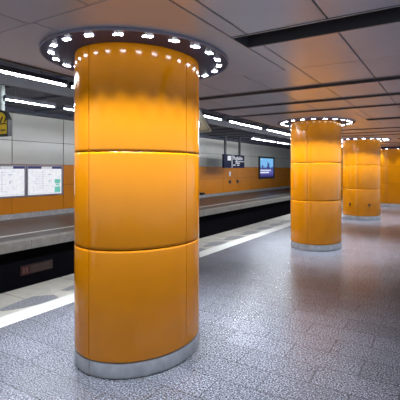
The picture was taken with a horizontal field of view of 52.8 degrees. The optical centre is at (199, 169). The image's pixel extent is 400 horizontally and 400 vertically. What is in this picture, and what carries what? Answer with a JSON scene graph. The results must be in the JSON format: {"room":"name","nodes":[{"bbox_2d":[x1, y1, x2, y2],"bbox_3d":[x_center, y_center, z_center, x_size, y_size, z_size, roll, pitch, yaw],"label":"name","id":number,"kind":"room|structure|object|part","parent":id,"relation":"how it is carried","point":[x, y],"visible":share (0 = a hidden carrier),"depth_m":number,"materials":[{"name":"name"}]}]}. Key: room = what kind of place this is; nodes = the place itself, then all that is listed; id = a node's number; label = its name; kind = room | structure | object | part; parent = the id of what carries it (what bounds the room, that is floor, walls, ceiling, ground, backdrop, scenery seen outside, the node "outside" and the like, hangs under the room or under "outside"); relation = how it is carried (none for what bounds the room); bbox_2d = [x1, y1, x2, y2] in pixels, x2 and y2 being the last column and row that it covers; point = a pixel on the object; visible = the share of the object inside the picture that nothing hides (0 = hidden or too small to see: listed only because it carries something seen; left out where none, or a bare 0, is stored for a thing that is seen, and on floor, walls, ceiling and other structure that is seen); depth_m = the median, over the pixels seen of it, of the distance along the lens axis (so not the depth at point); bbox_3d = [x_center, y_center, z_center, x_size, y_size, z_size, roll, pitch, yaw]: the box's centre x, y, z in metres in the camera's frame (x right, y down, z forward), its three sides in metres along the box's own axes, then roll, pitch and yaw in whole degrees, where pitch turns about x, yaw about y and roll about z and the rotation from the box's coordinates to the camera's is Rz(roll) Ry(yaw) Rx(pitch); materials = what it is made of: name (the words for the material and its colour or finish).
{"room":"metro station","nodes":[
{"label":"metro station","id":0,"kind":"room"},
{"bbox_2d":[0,139,283,214],"bbox_3d":[4.648,-0.125,30.637,0.270,3.650,67.000,0,0,32],"label":"wall","id":1,"kind":"structure","parent":0,"point":[0,139],"depth_m":13.86,"materials":[{"name":"black"}]},
{"bbox_2d":[0,164,290,214],"bbox_3d":[4.118,0.630,29.495,0.030,1.600,67.304,0,0,32],"label":"panelling","id":2,"kind":"object","parent":1,"relation":"attached to","point":[209,183],"visible":0.34,"depth_m":23.43,"materials":[{"name":"orange"}]},
{"bbox_2d":[0,165,25,197],"bbox_3d":[-6.177,0.370,12.758,0.070,1.060,1.490,0,0,32],"label":"case","id":3,"kind":"object","parent":2,"relation":"attached to","point":[12,177],"visible":1,"depth_m":12.99,"materials":[{"name":"grey"}]},
{"bbox_2d":[26,165,62,196],"bbox_3d":[-5.388,0.370,14.034,0.070,1.060,1.490,0,0,32],"label":"case","id":4,"kind":"object","parent":2,"relation":"attached to","point":[41,180],"visible":1,"depth_m":14.00,"materials":[{"name":"grey"}]},
{"bbox_2d":[33,172,55,193],"bbox_3d":[-5.394,0.432,14.037,0.004,0.765,1.310,0,0,32],"label":"print","id":5,"kind":"object","parent":4,"relation":"attached to","point":[43,182],"depth_m":14.02,"materials":[{"name":"grey paper"}]},
{"bbox_2d":[55,179,59,191],"bbox_3d":[-5.120,0.570,14.479,0.004,0.460,0.240,0,0,32],"label":"picture","id":6,"kind":"object","parent":4,"relation":"attached to","point":[57,181],"depth_m":14.48,"materials":[{"name":"teal paper"}]},
{"bbox_2d":[258,156,274,178],"bbox_3d":[5.147,-0.160,31.034,0.100,1.680,3.000,0,0,32],"label":"display board","id":7,"kind":"object","parent":2,"relation":"attached to","point":[266,165],"visible":1,"depth_m":30.99,"materials":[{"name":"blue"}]},
{"bbox_2d":[0,186,290,220],"bbox_3d":[4.788,1.518,30.550,0.060,0.165,67.000,0,0,32],"label":"baseboard","id":8,"kind":"structure","parent":1,"relation":"attached to","point":[68,210],"depth_m":14.53,"materials":[{"name":"metal"}]},
{"bbox_2d":[5,106,290,148],"bbox_3d":[4.959,-1.890,30.445,0.400,0.120,67.000,0,0,32],"label":"crown molding","id":9,"kind":"structure","parent":1,"relation":"attached to","point":[8,109],"depth_m":14.14,"materials":[{"name":"black metal"}]},
{"bbox_2d":[0,113,342,167],"bbox_3d":[4.118,-1.065,29.495,0.030,1.770,67.296,0,0,32],"label":"cladding","id":10,"kind":"object","parent":1,"relation":"attached to","point":[25,128],"visible":0.27,"depth_m":14.40,"materials":[{"name":"white metal"}]},
{"bbox_2d":[0,188,290,241],"bbox_3d":[6.183,1.700,29.688,3.880,0.200,67.000,0,0,32],"label":"floor","id":11,"kind":"structure","parent":0,"point":[31,224],"depth_m":12.69,"materials":[{"name":"grey concrete"}]},
{"bbox_2d":[0,193,290,237],"bbox_3d":[7.297,1.623,28.998,0.140,0.053,67.000,0,0,32],"label":"safety line","id":12,"kind":"object","parent":11,"relation":"on","point":[289,193],"depth_m":10.95,"materials":[{"name":"white"}]},
{"bbox_2d":[0,200,290,293],"bbox_3d":[7.744,2.275,28.722,0.350,0.950,67.000,0,0,32],"label":"wall","id":13,"kind":"structure","parent":0,"point":[62,254],"depth_m":10.26,"materials":[{"name":"black"}]},
{"bbox_2d":[20,259,52,275],"bbox_3d":[-3.873,2.325,9.592,0.019,0.230,0.880,0,0,32],"label":"plate","id":14,"kind":"object","parent":13,"relation":"attached to","point":[48,264],"visible":1,"depth_m":9.57,"materials":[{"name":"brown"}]},
{"bbox_2d":[4,63,290,144],"bbox_3d":[8.318,-2.000,28.367,8.900,0.100,67.000,0,0,32],"label":"ceiling","id":15,"kind":"structure","parent":0,"point":[23,93],"depth_m":12.05,"materials":[{"name":"black metal"}]},
{"bbox_2d":[0,85,11,136],"bbox_3d":[-4.524,-1.355,9.224,0.560,1.190,0.112,0,0,32],"label":"sign","id":16,"kind":"object","parent":15,"relation":"hanging from","point":[5,118],"visible":0.88,"depth_m":9.13,"materials":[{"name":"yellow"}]},
{"bbox_2d":[0,61,290,146],"bbox_3d":[8.647,-1.920,28.651,8.560,0.060,66.430,0,0,32],"label":"ceiling beams","id":17,"kind":"structure","parent":15,"relation":"attached to","point":[1,62],"depth_m":18.95,"materials":[{"name":"black metal"}]},
{"bbox_2d":[0,72,290,139],"bbox_3d":[8.658,-1.780,28.157,0.120,0.220,67.000,0,0,32],"label":"rail","id":18,"kind":"object","parent":17,"relation":"attached to","point":[10,80],"depth_m":8.91,"materials":[{"name":"grey metal"}]},
{"bbox_2d":[3,87,55,108],"bbox_3d":[-3.537,-1.515,8.444,0.090,0.310,1.230,0,0,32],"label":"strip light","id":19,"kind":"object","parent":18,"relation":"hanging from","point":[5,97],"visible":1,"depth_m":8.36,"materials":[{"name":"grey plastic"}]},
{"bbox_2d":[62,98,73,110],"bbox_3d":[-2.721,-1.515,9.762,0.090,0.310,1.490,0,0,32],"label":"strip light","id":20,"kind":"object","parent":18,"relation":"hanging from","point":[67,107],"visible":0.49,"depth_m":9.22,"materials":[{"name":"grey plastic"}]},
{"bbox_2d":[250,132,261,140],"bbox_3d":[2.571,-1.515,18.317,0.090,0.310,1.170,0,0,32],"label":"strip light","id":21,"kind":"object","parent":18,"relation":"hanging from","point":[251,137],"visible":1,"depth_m":18.20,"materials":[{"name":"grey plastic"}]},
{"bbox_2d":[262,135,275,142],"bbox_3d":[3.358,-1.515,19.588,0.090,0.310,1.580,0,0,32],"label":"strip light","id":22,"kind":"object","parent":18,"relation":"hanging from","point":[272,140],"visible":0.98,"depth_m":19.51,"materials":[{"name":"grey plastic"}]},
{"bbox_3d":[10.418,-1.780,27.068,0.120,0.220,67.000,0,0,32],"label":"rail","id":23,"kind":"object","parent":17,"relation":"attached to","visible":0},
{"bbox_2d":[0,65,67,87],"bbox_3d":[-2.839,-1.515,5.637,0.090,0.310,2.430,0,0,32],"label":"strip light","id":24,"kind":"object","parent":23,"relation":"hanging from","point":[3,69],"visible":0.89,"depth_m":6.09,"materials":[{"name":"grey plastic"}]},
{"bbox_2d":[69,82,73,87],"bbox_3d":[-1.534,-1.515,7.746,0.090,0.310,2.430,0,0,32],"label":"strip light","id":25,"kind":"object","parent":23,"relation":"hanging from","point":[71,84],"visible":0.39,"depth_m":6.72,"materials":[{"name":"grey plastic"}]},
{"bbox_2d":[203,112,221,120],"bbox_3d":[-0.046,-1.515,10.153,0.090,0.310,2.430,0,0,32],"label":"strip light","id":26,"kind":"object","parent":23,"relation":"hanging from","point":[204,113],"visible":0.41,"depth_m":10.74,"materials":[{"name":"grey plastic"}]},
{"bbox_2d":[227,118,262,128],"bbox_3d":[1.443,-1.515,12.559,0.090,0.310,2.430,0,0,32],"label":"strip light","id":27,"kind":"object","parent":23,"relation":"hanging from","point":[228,119],"visible":0.91,"depth_m":12.34,"materials":[{"name":"grey plastic"}]},
{"bbox_2d":[265,127,290,134],"bbox_3d":[2.932,-1.515,14.966,0.090,0.310,2.430,0,0,32],"label":"strip light","id":28,"kind":"object","parent":23,"relation":"hanging from","point":[266,128],"visible":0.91,"depth_m":14.77,"materials":[{"name":"grey plastic"}]},
{"bbox_2d":[0,58,290,130],"bbox_3d":[12.084,-1.489,26.038,0.036,1.022,67.000,0,0,32],"label":"trim","id":29,"kind":"structure","parent":15,"relation":"attached to","point":[2,60],"depth_m":4.14,"materials":[{"name":"grey"}]},
{"bbox_2d":[199,109,212,132],"bbox_3d":[-0.007,-1.402,9.607,0.691,1.056,0.066,0,0,32],"label":"warning sign","id":30,"kind":"object","parent":15,"relation":"hanging from","point":[204,127],"visible":0.59,"depth_m":9.53,"materials":[{"name":"grey"}]},
{"bbox_2d":[222,136,243,167],"bbox_3d":[1.958,-1.025,23.306,0.129,1.850,2.600,0,0,32],"label":"direction sign","id":31,"kind":"object","parent":15,"relation":"hanging from","point":[228,161],"visible":1,"depth_m":23.04,"materials":[{"name":"blue"}]},
{"bbox_2d":[0,199,341,316],"bbox_3d":[11.271,1.700,26.834,0.795,0.200,67.492,0,0,32],"label":"platform edge","id":32,"kind":"structure","parent":0,"point":[55,286],"depth_m":5.62,"materials":[{"name":"grey concrete"}]},
{"bbox_2d":[0,220,290,310],"bbox_3d":[11.198,1.599,26.280,0.315,0.002,65.520,0,0,32],"label":"platform edge lozenges","id":33,"kind":"object","parent":32,"relation":"on","point":[34,300],"visible":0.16,"depth_m":5.04,"materials":[{"name":"grey concrete"}]},
{"bbox_2d":[0,188,342,253],"bbox_3d":[8.022,1.700,28.668,0.320,0.200,67.188,0,0,32],"label":"opposite platform edge","id":34,"kind":"structure","parent":0,"point":[50,239],"depth_m":9.87,"materials":[{"name":"concrete"}]},
{"bbox_2d":[0,206,399,399],"bbox_3d":[15.449,1.660,23.956,8.790,0.120,67.000,0,0,32],"label":"floor","id":35,"kind":"structure","parent":0,"point":[278,320],"depth_m":3.91,"materials":[{"name":"stone"}]},
{"bbox_2d":[74,42,198,378],"bbox_3d":[-0.543,0.312,3.646,1.007,2.575,1.217,0,0,32],"label":"column","id":36,"kind":"structure","parent":35,"relation":"on","point":[136,105],"depth_m":3.13,"materials":[{"name":"orange metal"}]},
{"bbox_3d":[-0.989,-0.557,3.510,0.180,0.829,0.785,0,0,-8],"label":"panel","id":37,"kind":"part","parent":36,"relation":"part of","materials":[{"name":"orange metal"}]},
{"bbox_3d":[-0.989,0.238,3.510,0.180,0.753,0.785,0,0,-8],"label":"panel","id":38,"kind":"part","parent":36,"relation":"part of","materials":[{"name":"orange metal"}]},
{"bbox_3d":[-0.989,1.046,3.510,0.180,0.852,0.785,0,0,-8],"label":"panel","id":39,"kind":"part","parent":36,"relation":"part of","materials":[{"name":"orange metal"}]},
{"bbox_3d":[-0.466,-0.557,3.186,0.785,0.829,0.180,0,0,-19],"label":"panel","id":40,"kind":"part","parent":36,"relation":"part of","materials":[{"name":"orange metal"}]},
{"bbox_3d":[-0.466,0.238,3.186,0.785,0.753,0.180,0,0,-19],"label":"panel","id":41,"kind":"part","parent":36,"relation":"part of","materials":[{"name":"orange metal"}]},
{"bbox_3d":[-0.466,1.046,3.186,0.785,0.852,0.180,0,0,-19],"label":"panel","id":42,"kind":"part","parent":36,"relation":"part of","materials":[{"name":"orange metal"}]},
{"bbox_3d":[-0.097,1.046,3.782,0.180,0.852,0.785,0,0,-8],"label":"panel","id":43,"kind":"part","parent":36,"relation":"part of","materials":[{"name":"orange metal"}]},
{"bbox_3d":[-0.097,-0.557,3.782,0.180,0.829,0.785,0,0,-8],"label":"panel","id":44,"kind":"part","parent":36,"relation":"part of","materials":[{"name":"orange metal"}]},
{"bbox_3d":[-0.097,0.238,3.782,0.180,0.753,0.785,0,0,-8],"label":"panel","id":45,"kind":"part","parent":36,"relation":"part of","materials":[{"name":"orange metal"}]},
{"bbox_2d":[0,222,290,327],"bbox_3d":[11.594,1.659,26.340,0.275,0.122,67.000,0,0,32],"label":"safety line","id":46,"kind":"object","parent":35,"relation":"on","point":[18,316],"depth_m":4.85,"materials":[{"name":"white paint"}]},
{"bbox_2d":[291,120,341,250],"bbox_3d":[2.429,0.312,8.451,1.007,2.575,1.217,0,0,32],"label":"column","id":47,"kind":"structure","parent":35,"relation":"on","point":[316,145],"depth_m":7.93,"materials":[{"name":"orange metal"}]},
{"bbox_3d":[1.984,-0.557,8.315,0.180,0.829,0.785,0,0,-8],"label":"panel","id":48,"kind":"part","parent":47,"relation":"part of","materials":[{"name":"orange metal"}]},
{"bbox_3d":[1.984,0.238,8.315,0.180,0.753,0.785,0,0,-8],"label":"panel","id":49,"kind":"part","parent":47,"relation":"part of","materials":[{"name":"orange metal"}]},
{"bbox_3d":[1.984,1.046,8.315,0.180,0.852,0.785,0,0,-8],"label":"panel","id":50,"kind":"part","parent":47,"relation":"part of","materials":[{"name":"orange metal"}]},
{"bbox_3d":[2.506,-0.557,7.991,0.785,0.829,0.180,0,0,-19],"label":"panel","id":51,"kind":"part","parent":47,"relation":"part of","materials":[{"name":"orange metal"}]},
{"bbox_3d":[2.506,0.238,7.991,0.785,0.753,0.180,0,0,-19],"label":"panel","id":52,"kind":"part","parent":47,"relation":"part of","materials":[{"name":"orange metal"}]},
{"bbox_3d":[2.506,1.046,7.991,0.785,0.852,0.180,0,0,-19],"label":"panel","id":53,"kind":"part","parent":47,"relation":"part of","materials":[{"name":"orange metal"}]},
{"bbox_3d":[2.875,-0.557,8.587,0.180,0.829,0.785,0,0,-8],"label":"panel","id":54,"kind":"part","parent":47,"relation":"part of","materials":[{"name":"orange metal"}]},
{"bbox_3d":[2.875,0.238,8.587,0.180,0.753,0.785,0,0,-8],"label":"panel","id":55,"kind":"part","parent":47,"relation":"part of","materials":[{"name":"orange metal"}]},
{"bbox_3d":[2.875,1.046,8.587,0.180,0.852,0.785,0,0,-8],"label":"panel","id":56,"kind":"part","parent":47,"relation":"part of","materials":[{"name":"orange ceramic"}]},
{"bbox_2d":[342,139,380,219],"bbox_3d":[5.325,0.312,13.303,1.168,2.575,1.217,0,0,32],"label":"column","id":57,"kind":"structure","parent":35,"relation":"on","point":[361,158],"depth_m":12.79,"materials":[{"name":"orange metal"}]},
{"bbox_3d":[4.840,-0.557,13.182,0.196,0.829,0.838,0,0,-12],"label":"panel","id":58,"kind":"part","parent":57,"relation":"part of","materials":[{"name":"orange metal"}]},
{"bbox_3d":[4.840,0.238,13.182,0.196,0.753,0.838,0,0,-12],"label":"panel","id":59,"kind":"part","parent":57,"relation":"part of","materials":[{"name":"orange metal"}]},
{"bbox_3d":[4.840,1.046,13.182,0.196,0.852,0.838,0,0,-12],"label":"panel","id":60,"kind":"part","parent":57,"relation":"part of","materials":[{"name":"orange metal"}]},
{"bbox_3d":[5.414,-0.557,12.888,0.581,0.829,0.605,0,0,32],"label":"panel","id":61,"kind":"part","parent":57,"relation":"part of","materials":[{"name":"orange metal"}]},
{"bbox_3d":[5.414,0.238,12.888,0.581,0.753,0.605,0,0,32],"label":"panel","id":62,"kind":"part","parent":57,"relation":"part of","materials":[{"name":"orange metal"}]},
{"bbox_3d":[5.414,1.046,12.888,0.581,0.852,0.605,0,0,32],"label":"panel","id":63,"kind":"part","parent":57,"relation":"part of","materials":[{"name":"orange metal"}]},
{"bbox_2d":[381,149,399,206],"bbox_3d":[9.626,0.312,17.404,3.707,2.575,1.220,0,0,32],"label":"column","id":64,"kind":"structure","parent":35,"relation":"on","point":[390,158],"depth_m":17.52,"materials":[{"name":"orange metal"}]},
{"bbox_3d":[8.032,-0.557,17.978,0.180,0.829,0.785,0,0,-8],"label":"panel","id":65,"kind":"part","parent":64,"relation":"part of","materials":[{"name":"orange metal"}]},
{"bbox_3d":[8.032,0.238,17.978,0.180,0.753,0.785,0,0,-8],"label":"panel","id":66,"kind":"part","parent":64,"relation":"part of","materials":[{"name":"orange metal"}]},
{"bbox_3d":[8.032,1.046,17.978,0.180,0.852,0.785,0,0,-8],"label":"panel","id":67,"kind":"part","parent":64,"relation":"part of","materials":[{"name":"orange metal"}]},
{"bbox_3d":[8.547,-0.557,17.372,0.894,0.829,0.030,0,0,32],"label":"panel","id":68,"kind":"part","parent":64,"relation":"part of","materials":[{"name":"orange metal"}]},
{"bbox_3d":[8.547,0.238,17.372,0.894,0.753,0.030,0,0,32],"label":"panel","id":69,"kind":"part","parent":64,"relation":"part of","materials":[{"name":"orange metal"}]},
{"bbox_3d":[8.547,1.046,17.372,0.894,0.852,0.030,0,0,32],"label":"panel","id":70,"kind":"part","parent":64,"relation":"part of","materials":[{"name":"orange metal"}]},
{"bbox_2d":[0,0,399,146],"bbox_3d":[14.929,-1.005,22.678,8.318,0.030,62.142,0,0,32],"label":"ceiling","id":71,"kind":"structure","parent":0,"point":[370,52],"depth_m":3.21,"materials":[{"name":"grey metal"}]},
{"bbox_2d":[39,27,228,79],"bbox_3d":[-0.543,-0.977,3.646,1.556,0.023,1.766,0,0,32],"label":"recessed light","id":72,"kind":"object","parent":71,"relation":"in","point":[59,49],"visible":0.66,"depth_m":3.10,"materials":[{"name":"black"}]},
{"bbox_2d":[199,5,399,145],"bbox_3d":[15.043,-1.071,22.863,8.330,0.177,60.647,0,0,32],"label":"ceiling slots","id":73,"kind":"structure","parent":71,"relation":"attached to","point":[386,15],"depth_m":3.18,"materials":[{"name":"grey metal"}]},
{"bbox_2d":[277,117,355,126],"bbox_3d":[2.429,-0.977,8.451,1.556,0.023,1.766,0,0,32],"label":"recessed light","id":74,"kind":"object","parent":71,"relation":"in","point":[345,121],"visible":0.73,"depth_m":7.96,"materials":[{"name":"white plastic"}]},
{"bbox_2d":[342,138,391,140],"bbox_3d":[5.325,-0.977,13.303,1.805,0.023,1.766,0,0,32],"label":"recessed light","id":75,"kind":"object","parent":71,"relation":"in","point":[381,139],"visible":0.46,"depth_m":12.62,"materials":[{"name":"white plastic"}]},
{"bbox_2d":[381,146,399,148],"bbox_3d":[9.626,-0.945,17.404,4.109,0.087,1.718,0,0,32],"label":"recessed light","id":76,"kind":"object","parent":71,"relation":"attached to","point":[397,147],"depth_m":17.27,"materials":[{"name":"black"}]}
]}

